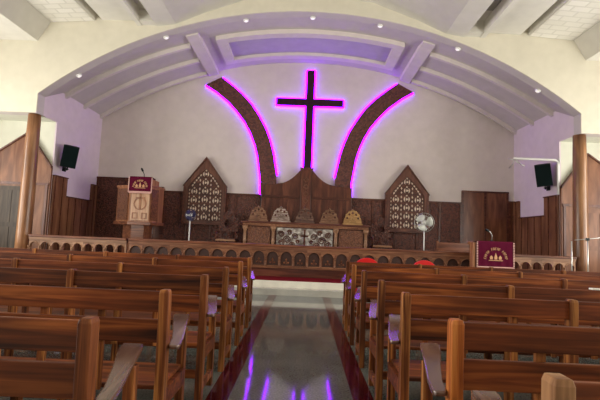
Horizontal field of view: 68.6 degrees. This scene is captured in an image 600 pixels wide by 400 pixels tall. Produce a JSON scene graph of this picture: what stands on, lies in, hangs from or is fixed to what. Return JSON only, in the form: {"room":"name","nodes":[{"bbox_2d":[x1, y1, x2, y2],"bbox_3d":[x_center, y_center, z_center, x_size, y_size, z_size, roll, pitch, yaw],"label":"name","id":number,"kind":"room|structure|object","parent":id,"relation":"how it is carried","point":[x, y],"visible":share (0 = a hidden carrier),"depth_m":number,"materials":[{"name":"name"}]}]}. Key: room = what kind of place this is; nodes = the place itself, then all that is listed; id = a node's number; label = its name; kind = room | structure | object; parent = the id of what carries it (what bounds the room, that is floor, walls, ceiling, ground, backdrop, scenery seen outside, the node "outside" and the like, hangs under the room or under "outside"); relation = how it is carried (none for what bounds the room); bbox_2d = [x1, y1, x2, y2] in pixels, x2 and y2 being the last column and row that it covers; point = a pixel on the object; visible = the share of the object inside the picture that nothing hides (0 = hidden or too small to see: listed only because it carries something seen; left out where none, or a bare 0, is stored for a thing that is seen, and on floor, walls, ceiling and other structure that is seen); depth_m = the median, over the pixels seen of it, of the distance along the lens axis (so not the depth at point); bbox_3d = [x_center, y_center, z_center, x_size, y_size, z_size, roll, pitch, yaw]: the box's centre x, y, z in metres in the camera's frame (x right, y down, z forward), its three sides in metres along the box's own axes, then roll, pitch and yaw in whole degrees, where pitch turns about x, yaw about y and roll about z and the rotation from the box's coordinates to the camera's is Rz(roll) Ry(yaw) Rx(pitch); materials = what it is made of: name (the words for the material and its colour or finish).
{"room":"house of worship","nodes":[
{"label":"house of worship","id":0,"kind":"room"},
{"bbox_2d":[0,120,55,163],"bbox_3d":[-8.167,-0.815,12.216,2.610,5.010,0.100,2,-5,1],"label":"wall","id":1,"kind":"structure","parent":0,"point":[10,131],"depth_m":12.25,"materials":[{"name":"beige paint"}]},
{"bbox_2d":[0,185,19,247],"bbox_3d":[-7.834,0.644,11.909,0.800,2.060,0.100,2,-5,1],"label":"door","id":2,"kind":"structure","parent":1,"relation":"in","point":[9,195],"depth_m":11.92,"materials":[{"name":"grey wood"}]},
{"bbox_2d":[0,133,52,248],"bbox_3d":[-7.881,-0.084,12.056,2.045,3.550,0.070,2,-5,1],"label":"trim","id":3,"kind":"structure","parent":1,"relation":"attached to","point":[11,157],"depth_m":12.07,"materials":[{"name":"brown wood"}]},
{"bbox_2d":[0,114,54,121],"bbox_3d":[-8.027,-4.088,12.106,2.630,3.700,0.655,2,-5,1],"label":"trim","id":4,"kind":"structure","parent":1,"relation":"attached to","point":[2,116],"depth_m":11.97,"materials":[{"name":"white paint"}]},
{"bbox_2d":[46,93,102,243],"bbox_3d":[-6.829,-0.737,13.459,0.040,4.850,2.625,2,-5,1],"label":"wall","id":5,"kind":"structure","parent":0,"point":[77,126],"depth_m":13.48,"materials":[{"name":"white paint"}]},
{"bbox_2d":[43,94,59,121],"bbox_3d":[-6.703,-4.035,12.089,0.020,3.700,0.655,2,-5,1],"label":"trim","id":6,"kind":"structure","parent":5,"relation":"attached to","point":[51,105],"depth_m":11.99,"materials":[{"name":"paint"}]},
{"bbox_2d":[60,144,79,171],"bbox_3d":[-6.502,-1.200,12.466,0.600,0.735,0.636,2,-5,1],"label":"wall speaker","id":7,"kind":"object","parent":5,"relation":"attached to","point":[70,153],"visible":1,"depth_m":12.28,"materials":[{"name":"black plastic"}]},
{"bbox_2d":[46,175,97,250],"bbox_3d":[-6.837,0.558,13.328,0.050,2.250,2.570,2,-5,1],"label":"trim","id":8,"kind":"structure","parent":5,"relation":"attached to","point":[59,181],"depth_m":12.99,"materials":[{"name":"brown wood"}]},
{"bbox_2d":[65,43,190,98],"bbox_3d":[-4.941,-3.731,12.703,3.490,1.779,0.110,2,-5,1],"label":"trim","id":9,"kind":"structure","parent":5,"relation":"attached to","point":[142,60],"depth_m":12.67,"materials":[{"name":"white paint"}]},
{"bbox_2d":[84,58,199,109],"bbox_3d":[-4.932,-3.643,13.749,3.490,1.779,0.110,2,-5,1],"label":"trim","id":10,"kind":"structure","parent":5,"relation":"attached to","point":[193,61],"depth_m":13.72,"materials":[{"name":"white paint"}]},
{"bbox_2d":[100,71,206,118],"bbox_3d":[-4.922,-3.551,14.845,3.490,1.779,0.110,2,-5,1],"label":"trim","id":11,"kind":"structure","parent":5,"relation":"attached to","point":[202,74],"depth_m":14.81,"materials":[{"name":"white paint"}]},
{"bbox_2d":[234,286,342,297],"bbox_3d":[0.014,2.353,12.748,19.200,0.240,6.200,2,-5,1],"label":"step","id":12,"kind":"structure","parent":0,"point":[256,290],"depth_m":9.67,"materials":[{"name":"grey stone"}]},
{"bbox_2d":[234,279,343,289],"bbox_3d":[0.024,2.171,12.904,19.200,0.150,5.920,2,-5,1],"label":"step","id":13,"kind":"structure","parent":0,"point":[258,283],"depth_m":9.96,"materials":[{"name":"white stone"}]},
{"bbox_2d":[14,113,40,248],"bbox_3d":[-7.004,-0.284,11.328,0.460,3.900,0.460,2,-5,1],"label":"column","id":14,"kind":"structure","parent":13,"relation":"on","point":[24,225],"depth_m":11.23,"materials":[{"name":"brown wood"}]},
{"bbox_2d":[27,234,128,252],"bbox_3d":[-5.562,1.295,10.981,2.464,0.785,0.180,2,-5,1],"label":"altar rail","id":15,"kind":"object","parent":13,"relation":"on","point":[40,239],"visible":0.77,"depth_m":10.95,"materials":[{"name":"brown wood"}]},
{"bbox_2d":[246,276,341,282],"bbox_3d":[0.004,1.878,10.400,13.400,0.015,0.840,2,-5,1],"label":"carpet","id":16,"kind":"object","parent":13,"relation":"on","point":[275,278],"visible":0.29,"depth_m":10.30,"materials":[{"name":"red carpet"}]},
{"bbox_2d":[468,241,477,266],"bbox_3d":[4.421,1.510,10.280,0.920,1.059,0.500,2,-5,1],"label":"lectern","id":17,"kind":"object","parent":16,"relation":"on","point":[473,245],"visible":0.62,"depth_m":10.11,"materials":[{"name":"brown wood"}]},
{"bbox_2d":[474,241,514,268],"bbox_3d":[4.449,1.273,10.168,0.860,0.635,0.358,2,-5,1],"label":"cloth","id":18,"kind":"object","parent":17,"relation":"on","point":[495,254],"visible":0.83,"depth_m":10.01,"materials":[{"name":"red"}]},
{"bbox_2d":[571,241,572,270],"bbox_3d":[6.309,1.531,10.176,0.239,1.144,0.222,2,-5,1],"label":"microphone stand","id":19,"kind":"object","parent":16,"relation":"on","point":[571,241],"visible":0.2,"depth_m":10.21,"materials":[{"name":"silver metal"}]},
{"bbox_2d":[574,238,597,271],"bbox_3d":[6.767,1.471,10.126,0.855,1.293,0.222,2,-5,1],"label":"microphone stand","id":20,"kind":"object","parent":16,"relation":"on","point":[585,239],"visible":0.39,"depth_m":10.17,"materials":[{"name":"silver metal"}]},
{"bbox_2d":[127,238,469,278],"bbox_3d":[-0.012,1.518,10.912,8.574,0.785,0.180,2,-5,1],"label":"altar rail","id":21,"kind":"object","parent":13,"relation":"on","point":[280,260],"visible":0.64,"depth_m":10.88,"materials":[{"name":"brown wood"}]},
{"bbox_2d":[513,254,576,270],"bbox_3d":[5.533,1.741,10.843,2.454,0.785,0.180,2,-5,1],"label":"altar rail","id":22,"kind":"object","parent":13,"relation":"on","point":[519,259],"visible":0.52,"depth_m":10.81,"materials":[{"name":"brown wood"}]},
{"bbox_2d":[572,134,589,271],"bbox_3d":[7.104,0.282,11.152,0.460,3.900,0.460,2,-5,1],"label":"column","id":23,"kind":"structure","parent":13,"relation":"on","point":[579,143],"depth_m":11.06,"materials":[{"name":"brown wood"}]},
{"bbox_2d":[0,0,599,133],"bbox_3d":[0.247,-3.858,11.382,19.200,3.800,0.040,2,-5,1],"label":"wall","id":24,"kind":"structure","parent":0,"point":[27,67],"depth_m":11.38,"materials":[{"name":"beige paint"}]},
{"bbox_2d":[27,0,93,21],"bbox_3d":[-5.979,-5.248,4.500,1.100,0.090,13.980,2,-5,1],"label":"trim","id":25,"kind":"structure","parent":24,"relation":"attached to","point":[54,10],"depth_m":10.91,"materials":[{"name":"tile"}]},
{"bbox_2d":[139,9,156,25],"bbox_3d":[-3.903,-4.705,11.345,0.400,0.300,0.250,2,-5,1],"label":"trim","id":26,"kind":"structure","parent":24,"relation":"attached to","point":[145,18],"depth_m":11.22,"materials":[{"name":"paint"}]},
{"bbox_2d":[465,21,483,36],"bbox_3d":[4.449,-4.369,11.241,0.400,0.300,0.250,2,-5,1],"label":"trim","id":27,"kind":"structure","parent":24,"relation":"attached to","point":[477,30],"depth_m":11.12,"materials":[{"name":"paint"}]},
{"bbox_2d":[530,0,599,39],"bbox_3d":[6.390,-4.751,4.346,1.100,0.090,13.980,2,-5,1],"label":"ceiling panel","id":28,"kind":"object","parent":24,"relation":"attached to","point":[574,17],"depth_m":10.40,"materials":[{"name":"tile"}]},
{"bbox_2d":[0,294,599,399],"bbox_3d":[-0.074,1.627,3.276,19.200,0.100,12.800,2,-5,1],"label":"floor","id":29,"kind":"structure","parent":0,"point":[294,355],"depth_m":4.65,"materials":[{"name":"grey tile"}]},
{"bbox_2d":[0,316,142,399],"bbox_3d":[-2.822,0.852,1.858,4.279,0.982,0.645,2,-5,1],"label":"pew","id":30,"kind":"object","parent":29,"relation":"on","point":[76,380],"visible":1,"depth_m":1.56,"materials":[{"name":"brown wood"}]},
{"bbox_2d":[0,284,188,399],"bbox_3d":[-2.804,0.922,2.685,4.279,0.982,0.645,2,-5,1],"label":"pew","id":31,"kind":"object","parent":29,"relation":"on","point":[166,379],"visible":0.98,"depth_m":2.40,"materials":[{"name":"brown wood"}]},
{"bbox_2d":[0,267,216,399],"bbox_3d":[-2.795,1.003,3.652,4.279,0.982,0.645,2,-5,1],"label":"pew","id":32,"kind":"object","parent":29,"relation":"on","point":[204,341],"visible":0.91,"depth_m":3.36,"materials":[{"name":"brown wood"}]},
{"bbox_2d":[0,258,234,371],"bbox_3d":[-2.777,1.077,4.529,4.279,0.982,0.645,2,-5,1],"label":"pew","id":33,"kind":"object","parent":29,"relation":"on","point":[224,290],"visible":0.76,"depth_m":4.24,"materials":[{"name":"brown wood"}]},
{"bbox_2d":[0,252,247,345],"bbox_3d":[-2.771,1.161,5.525,4.279,0.982,0.645,2,-5,1],"label":"pew","id":34,"kind":"object","parent":29,"relation":"on","point":[239,280],"visible":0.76,"depth_m":5.24,"materials":[{"name":"brown wood"}]},
{"bbox_2d":[0,248,254,327],"bbox_3d":[-2.779,1.244,6.522,4.279,0.982,0.645,2,-5,1],"label":"pew","id":35,"kind":"object","parent":29,"relation":"on","point":[247,273],"visible":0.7,"depth_m":6.24,"materials":[{"name":"brown wood"}]},
{"bbox_2d":[205,295,276,399],"bbox_3d":[-0.657,1.552,3.288,0.170,0.003,12.800,2,-5,1],"label":"trim","id":36,"kind":"structure","parent":29,"relation":"on","point":[221,390],"depth_m":4.58,"materials":[{"name":"red stone"}]},
{"bbox_2d":[322,297,373,399],"bbox_3d":[0.512,1.599,3.273,0.170,0.003,12.800,2,-5,1],"label":"trim","id":37,"kind":"structure","parent":29,"relation":"on","point":[359,389],"depth_m":4.74,"materials":[{"name":"red stone"}]},
{"bbox_2d":[356,258,376,290],"bbox_3d":[1.053,1.446,7.195,0.556,1.013,0.520,2,-5,1],"label":"plastic chair","id":38,"kind":"object","parent":29,"relation":"on","point":[367,260],"visible":0.09,"depth_m":7.00,"materials":[{"name":"red plastic"}]},
{"bbox_2d":[414,260,433,264],"bbox_3d":[1.952,1.482,7.184,0.556,1.013,0.520,3,-5,-2],"label":"plastic chair","id":39,"kind":"object","parent":29,"relation":"on","point":[423,262],"visible":0.14,"depth_m":6.99,"materials":[{"name":"red plastic"}]},
{"bbox_2d":[341,261,599,330],"bbox_3d":[2.722,1.473,6.553,4.279,0.982,0.645,2,-5,1],"label":"pew","id":40,"kind":"object","parent":29,"relation":"on","point":[347,276],"visible":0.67,"depth_m":6.29,"materials":[{"name":"brown wood"}]},
{"bbox_2d":[346,265,599,345],"bbox_3d":[2.708,1.402,5.706,4.279,0.982,0.645,2,-5,1],"label":"pew","id":41,"kind":"object","parent":29,"relation":"on","point":[354,282],"visible":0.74,"depth_m":5.45,"materials":[{"name":"brown wood"}]},
{"bbox_2d":[354,270,599,367],"bbox_3d":[2.698,1.324,4.779,4.279,0.982,0.645,2,-5,1],"label":"pew","id":42,"kind":"object","parent":29,"relation":"on","point":[364,292],"visible":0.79,"depth_m":4.52,"materials":[{"name":"brown wood"}]},
{"bbox_2d":[368,280,599,399],"bbox_3d":[2.689,1.238,3.763,4.279,0.982,0.645,2,-5,1],"label":"pew","id":43,"kind":"object","parent":29,"relation":"on","point":[380,308],"visible":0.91,"depth_m":3.51,"materials":[{"name":"brown wood"}]},
{"bbox_2d":[387,292,599,399],"bbox_3d":[2.693,1.172,2.966,4.279,0.982,0.645,2,-5,1],"label":"pew","id":44,"kind":"object","parent":29,"relation":"on","point":[400,371],"visible":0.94,"depth_m":2.72,"materials":[{"name":"brown wood"}]},
{"bbox_2d":[420,318,599,399],"bbox_3d":[2.689,1.097,2.069,4.279,0.982,0.645,2,-5,1],"label":"pew","id":45,"kind":"object","parent":29,"relation":"on","point":[462,373],"visible":0.99,"depth_m":1.82,"materials":[{"name":"orange wood"}]},
{"bbox_2d":[471,373,599,399],"bbox_3d":[2.674,1.032,1.311,4.279,0.982,0.645,2,-5,1],"label":"pew","id":46,"kind":"object","parent":29,"relation":"on","point":[554,386],"visible":1,"depth_m":1.07,"materials":[{"name":"brown wood"}]},
{"bbox_2d":[0,0,599,60],"bbox_3d":[0.223,-5.417,4.468,19.200,1.950,14.000,2,-5,1],"label":"ceiling","id":47,"kind":"structure","parent":0,"point":[19,19],"depth_m":10.80,"materials":[{"name":"paint"}]},
{"bbox_2d":[486,0,501,10],"bbox_3d":[4.389,-5.118,4.003,0.380,0.019,13.200,2,-5,1],"label":"trim","id":48,"kind":"structure","parent":47,"relation":"attached to","point":[495,3],"depth_m":10.34,"materials":[{"name":"paint"}]},
{"bbox_2d":[0,12,599,136],"bbox_3d":[0.248,-3.845,11.541,19.200,3.800,0.280,2,-5,1],"label":"soffit","id":49,"kind":"structure","parent":0,"point":[41,98],"depth_m":11.54,"materials":[{"name":"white paint"}]},
{"bbox_2d":[98,63,513,206],"bbox_3d":[0.203,-1.687,14.842,19.200,7.550,0.100,2,-5,1],"label":"wall","id":50,"kind":"structure","parent":0,"point":[451,147],"depth_m":14.83,"materials":[{"name":"white paint"}]},
{"bbox_2d":[93,176,155,252],"bbox_3d":[-5.866,0.567,14.633,1.940,2.530,0.050,2,-5,1],"label":"trim","id":51,"kind":"structure","parent":50,"relation":"attached to","point":[107,188],"depth_m":14.63,"materials":[{"name":"brown wood"}]},
{"bbox_2d":[153,226,158,238],"bbox_3d":[-4.742,0.741,14.608,0.320,2.270,0.050,2,-5,1],"label":"trim","id":52,"kind":"structure","parent":50,"relation":"attached to","point":[156,228],"depth_m":14.55,"materials":[{"name":"brown wood"}]},
{"bbox_2d":[151,187,164,238],"bbox_3d":[-4.741,0.714,14.585,0.320,2.320,0.100,2,-5,1],"label":"trim","id":53,"kind":"structure","parent":50,"relation":"attached to","point":[161,187],"depth_m":14.53,"materials":[{"name":"brown wood"}]},
{"bbox_2d":[186,33,218,75],"bbox_3d":[-2.945,-4.455,13.538,0.320,0.237,2.980,2,-5,1],"label":"trim","id":54,"kind":"structure","parent":50,"relation":"attached to","point":[196,41],"depth_m":13.26,"materials":[{"name":"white paint"}]},
{"bbox_2d":[181,157,226,224],"bbox_3d":[-3.139,-0.316,14.567,1.480,2.240,0.160,2,-5,1],"label":"panel","id":55,"kind":"object","parent":50,"relation":"attached to","point":[204,191],"visible":0.95,"depth_m":14.54,"materials":[{"name":"brown wood"}]},
{"bbox_2d":[160,190,260,242],"bbox_3d":[-2.971,0.872,14.581,3.230,2.150,0.050,2,-5,1],"label":"trim","id":56,"kind":"structure","parent":50,"relation":"attached to","point":[173,229],"depth_m":14.57,"materials":[{"name":"brown wood"}]},
{"bbox_2d":[206,77,277,193],"bbox_3d":[-1.985,-2.182,14.786,2.594,3.965,0.106,2,-5,1],"label":"band","id":57,"kind":"object","parent":50,"relation":"attached to","point":[267,169],"visible":0.99,"depth_m":14.76,"materials":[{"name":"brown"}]},
{"bbox_2d":[276,70,343,167],"bbox_3d":[0.313,-2.697,14.806,2.316,3.464,0.091,2,-5,1],"label":"cross","id":58,"kind":"object","parent":50,"relation":"attached to","point":[309,102],"visible":0.93,"depth_m":14.81,"materials":[{"name":"brown wood"}]},
{"bbox_2d":[334,84,413,187],"bbox_3d":[2.481,-2.003,14.731,2.594,3.965,0.106,2,-5,1],"label":"band","id":59,"kind":"object","parent":50,"relation":"attached to","point":[344,173],"visible":0.93,"depth_m":14.72,"materials":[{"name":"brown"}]},
{"bbox_2d":[352,200,459,250],"bbox_3d":[3.473,1.131,14.500,3.670,2.150,0.050,2,-5,1],"label":"wall paneling","id":60,"kind":"structure","parent":50,"relation":"attached to","point":[450,213],"depth_m":14.49,"materials":[{"name":"brown wood"}]},
{"bbox_2d":[351,198,461,249],"bbox_3d":[3.474,1.104,14.477,3.670,2.200,0.100,2,-5,1],"label":"trim","id":61,"kind":"structure","parent":50,"relation":"attached to","point":[439,202],"depth_m":14.50,"materials":[{"name":"brown wood"}]},
{"bbox_2d":[384,165,429,232],"bbox_3d":[3.515,-0.049,14.484,1.480,2.240,0.160,2,-5,1],"label":"panel","id":62,"kind":"object","parent":50,"relation":"attached to","point":[406,198],"visible":0.89,"depth_m":14.46,"materials":[{"name":"brown wood"}]},
{"bbox_2d":[400,41,434,83],"bbox_3d":[3.529,-4.195,13.457,0.320,0.237,2.980,2,-5,1],"label":"trim","id":63,"kind":"structure","parent":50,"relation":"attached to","point":[423,50],"depth_m":13.18,"materials":[{"name":"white paint"}]},
{"bbox_2d":[461,192,506,242],"bbox_3d":[6.079,1.036,14.485,1.530,2.550,0.050,2,-5,1],"label":"wall paneling","id":64,"kind":"structure","parent":50,"relation":"attached to","point":[496,203],"depth_m":14.50,"materials":[{"name":"brown wood"}]},
{"bbox_2d":[461,190,508,242],"bbox_3d":[6.080,1.009,14.462,1.530,2.600,0.100,2,-5,1],"label":"trim","id":65,"kind":"structure","parent":50,"relation":"attached to","point":[462,191],"depth_m":14.49,"materials":[{"name":"brown wood"}]},
{"bbox_2d":[511,203,511,241],"bbox_3d":[6.932,1.220,14.461,0.190,2.250,0.050,2,-5,1],"label":"trim","id":66,"kind":"structure","parent":50,"relation":"attached to","point":[511,203],"depth_m":14.48,"materials":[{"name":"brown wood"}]},
{"bbox_2d":[509,201,514,241],"bbox_3d":[6.933,1.193,14.439,0.190,2.300,0.100,2,-5,1],"label":"trim","id":67,"kind":"structure","parent":50,"relation":"attached to","point":[510,202],"depth_m":14.46,"materials":[{"name":"brown wood"}]},
{"bbox_2d":[46,17,571,130],"bbox_3d":[0.273,-3.895,13.382,13.900,3.190,3.380,2,-5,1],"label":"ceiling","id":68,"kind":"structure","parent":0,"point":[412,41],"depth_m":13.02,"materials":[{"name":"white paint"}]},
{"bbox_2d":[216,29,404,70],"bbox_3d":[0.303,-4.605,13.481,5.400,0.437,1.800,2,-5,1],"label":"trim","id":69,"kind":"structure","parent":68,"relation":"attached to","point":[223,41],"depth_m":12.82,"materials":[{"name":"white paint"}]},
{"bbox_2d":[229,38,391,61],"bbox_3d":[0.306,-4.684,13.488,4.840,0.278,1.260,2,-5,1],"label":"ceiling panel","id":70,"kind":"object","parent":68,"relation":"attached to","point":[270,45],"visible":0.66,"depth_m":13.56,"materials":[{"name":"paint"}]},
{"bbox_2d":[514,111,560,269],"bbox_3d":[7.099,-0.177,13.285,0.040,4.850,2.625,2,-5,1],"label":"wall","id":71,"kind":"structure","parent":0,"point":[540,140],"depth_m":13.34,"materials":[{"name":"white paint"}]},
{"bbox_2d":[411,79,515,134],"bbox_3d":[5.459,-3.134,14.716,3.490,1.779,0.110,2,-5,1],"label":"trim","id":72,"kind":"structure","parent":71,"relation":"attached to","point":[413,81],"depth_m":14.68,"materials":[{"name":"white paint"}]},
{"bbox_2d":[420,66,533,125],"bbox_3d":[5.449,-3.226,13.619,3.490,1.779,0.110,2,-5,1],"label":"trim","id":73,"kind":"structure","parent":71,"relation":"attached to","point":[524,118],"depth_m":13.59,"materials":[{"name":"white paint"}]},
{"bbox_2d":[429,52,552,116],"bbox_3d":[5.439,-3.314,12.573,3.490,1.779,0.110,2,-5,1],"label":"trim","id":74,"kind":"structure","parent":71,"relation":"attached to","point":[432,55],"depth_m":12.54,"materials":[{"name":"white paint"}]},
{"bbox_2d":[509,157,559,193],"bbox_3d":[6.373,-0.675,12.071,1.428,1.000,0.323,2,-5,1],"label":"bracket","id":75,"kind":"object","parent":71,"relation":"attached to","point":[514,158],"visible":1,"depth_m":12.02,"materials":[{"name":"white plastic"}]},
{"bbox_2d":[513,196,559,270],"bbox_3d":[7.000,1.114,13.155,0.050,2.250,2.570,2,-5,1],"label":"wall paneling","id":76,"kind":"structure","parent":71,"relation":"attached to","point":[543,227],"depth_m":12.78,"materials":[{"name":"brown wood"}]},
{"bbox_2d":[513,195,559,269],"bbox_3d":[6.986,1.096,13.132,0.080,2.280,2.520,2,-5,1],"label":"trim","id":77,"kind":"structure","parent":71,"relation":"attached to","point":[551,195],"depth_m":13.01,"materials":[{"name":"brown wood"}]},
{"bbox_2d":[534,163,552,190],"bbox_3d":[6.786,-0.666,12.300,0.600,0.735,0.636,2,-5,1],"label":"wall speaker","id":78,"kind":"object","parent":71,"relation":"attached to","point":[543,173],"visible":1,"depth_m":12.11,"materials":[{"name":"black plastic"}]},
{"bbox_2d":[559,113,573,141],"bbox_3d":[7.204,-3.476,11.916,0.020,3.700,0.655,2,-5,1],"label":"trim","id":79,"kind":"structure","parent":71,"relation":"attached to","point":[566,122],"depth_m":11.81,"materials":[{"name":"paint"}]},
{"bbox_2d":[561,142,599,184],"bbox_3d":[8.408,-0.150,12.009,2.610,5.010,0.100,2,-5,1],"label":"wall","id":80,"kind":"structure","parent":0,"point":[593,149],"depth_m":12.06,"materials":[{"name":"cream paint"}]},
{"bbox_2d":[560,155,599,270],"bbox_3d":[8.060,0.556,11.857,2.045,3.550,0.070,2,-5,1],"label":"wall paneling","id":81,"kind":"structure","parent":80,"relation":"attached to","point":[593,167],"depth_m":11.88,"materials":[{"name":"brown wood"}]},
{"bbox_2d":[560,153,599,270],"bbox_3d":[8.061,0.525,11.840,2.045,3.590,0.110,2,-5,1],"label":"trim","id":82,"kind":"structure","parent":80,"relation":"attached to","point":[588,154],"depth_m":11.83,"materials":[{"name":"brown wood"}]},
{"bbox_2d":[560,137,599,142],"bbox_3d":[8.528,-3.423,11.899,2.630,3.700,0.655,2,-5,1],"label":"trim","id":83,"kind":"structure","parent":80,"relation":"attached to","point":[588,139],"depth_m":11.82,"materials":[{"name":"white paint"}]},
{"bbox_2d":[588,209,599,271],"bbox_3d":[7.952,1.278,11.713,0.800,2.060,0.100,2,-5,1],"label":"door","id":84,"kind":"structure","parent":80,"relation":"in","point":[593,214],"depth_m":11.72,"materials":[{"name":"brown wood"}]},
{"bbox_3d":[0.035,2.059,13.415,19.200,0.160,4.920,2,-5,1],"label":"floor","id":85,"kind":"structure","parent":0,"visible":0},
{"bbox_2d":[113,180,164,252],"bbox_3d":[-4.873,0.580,13.167,1.364,2.340,0.850,2,-5,1],"label":"pulpit","id":86,"kind":"object","parent":85,"relation":"on","point":[137,213],"visible":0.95,"depth_m":12.88,"materials":[{"name":"brown wood"}]},
{"bbox_2d":[128,176,155,193],"bbox_3d":[-4.636,-0.427,12.933,0.700,0.495,0.358,2,-5,1],"label":"cloth","id":87,"kind":"object","parent":86,"relation":"on","point":[137,184],"visible":1,"depth_m":12.77,"materials":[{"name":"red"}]},
{"bbox_2d":[414,213,434,249],"bbox_3d":[3.517,1.198,12.451,0.400,1.678,0.424,6,-6,-34],"label":"pedestal fan","id":88,"kind":"object","parent":85,"relation":"on","point":[421,218],"visible":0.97,"depth_m":12.47,"materials":[{"name":"white plastic"}]},
{"bbox_2d":[435,241,469,251],"bbox_3d":[4.280,1.589,12.071,1.020,0.900,0.400,2,-5,1],"label":"wooden bench","id":89,"kind":"object","parent":85,"relation":"on","point":[439,246],"visible":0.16,"depth_m":12.25,"materials":[{"name":"brown wood"}]},
{"bbox_3d":[0.044,1.876,13.566,6.400,0.230,1.850,2,-5,1],"label":"dais","id":90,"kind":"object","parent":85,"relation":"on","visible":0},
{"bbox_2d":[185,209,195,240],"bbox_3d":[-3.268,0.919,12.999,0.400,1.309,0.400,2,-5,1],"label":"pedestal fan","id":91,"kind":"object","parent":90,"relation":"on","point":[188,215],"visible":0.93,"depth_m":13.00,"materials":[{"name":"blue plastic"}]},
{"bbox_2d":[215,211,238,242],"bbox_3d":[-2.271,0.996,13.732,0.644,1.360,0.549,2,-5,1],"label":"carved chair","id":92,"kind":"object","parent":90,"relation":"on","point":[228,215],"visible":0.83,"depth_m":13.96,"materials":[{"name":"brown wood"}]},
{"bbox_2d":[241,220,369,247],"bbox_3d":[0.153,1.235,13.474,3.870,1.040,0.738,2,-5,1],"label":"altar table","id":93,"kind":"object","parent":90,"relation":"on","point":[260,232],"visible":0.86,"depth_m":13.21,"materials":[{"name":"brown wood"}]},
{"bbox_2d":[248,206,267,220],"bbox_3d":[-1.260,0.400,13.376,0.600,0.490,0.120,2,-5,1],"label":"carved crest","id":94,"kind":"object","parent":93,"relation":"on","point":[258,215],"visible":0.99,"depth_m":13.35,"materials":[{"name":"brown wood"}]},
{"bbox_2d":[270,206,289,221],"bbox_3d":[-0.581,0.427,13.367,0.600,0.490,0.120,2,-5,1],"label":"carved crest","id":95,"kind":"object","parent":93,"relation":"on","point":[280,216],"visible":0.98,"depth_m":13.34,"materials":[{"name":"beige wood"}]},
{"bbox_2d":[295,207,314,222],"bbox_3d":[0.148,0.457,13.358,0.600,0.490,0.120,2,-5,1],"label":"carved crest","id":96,"kind":"object","parent":93,"relation":"on","point":[304,217],"visible":0.98,"depth_m":13.33,"materials":[{"name":"brown wood"}]},
{"bbox_2d":[319,208,338,223],"bbox_3d":[0.898,0.487,13.349,0.600,0.490,0.120,2,-5,1],"label":"carved crest","id":97,"kind":"object","parent":93,"relation":"on","point":[329,218],"visible":0.98,"depth_m":13.32,"materials":[{"name":"brown wood"}]},
{"bbox_2d":[342,209,362,224],"bbox_3d":[1.597,0.515,13.340,0.600,0.490,0.120,2,-5,1],"label":"carved crest","id":98,"kind":"object","parent":93,"relation":"on","point":[352,219],"visible":0.99,"depth_m":13.31,"materials":[{"name":"gold metal"}]},
{"bbox_2d":[261,167,351,223],"bbox_3d":[0.189,0.387,14.370,2.950,2.880,0.235,2,-5,1],"label":"reredos","id":99,"kind":"object","parent":90,"relation":"on","point":[306,189],"visible":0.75,"depth_m":14.34,"materials":[{"name":"brown wood"}]},
{"bbox_2d":[370,217,392,248],"bbox_3d":[2.525,1.188,13.672,0.644,1.360,0.549,2,-5,1],"label":"carved chair","id":100,"kind":"object","parent":90,"relation":"on","point":[381,221],"visible":0.86,"depth_m":13.90,"materials":[{"name":"brown wood"}]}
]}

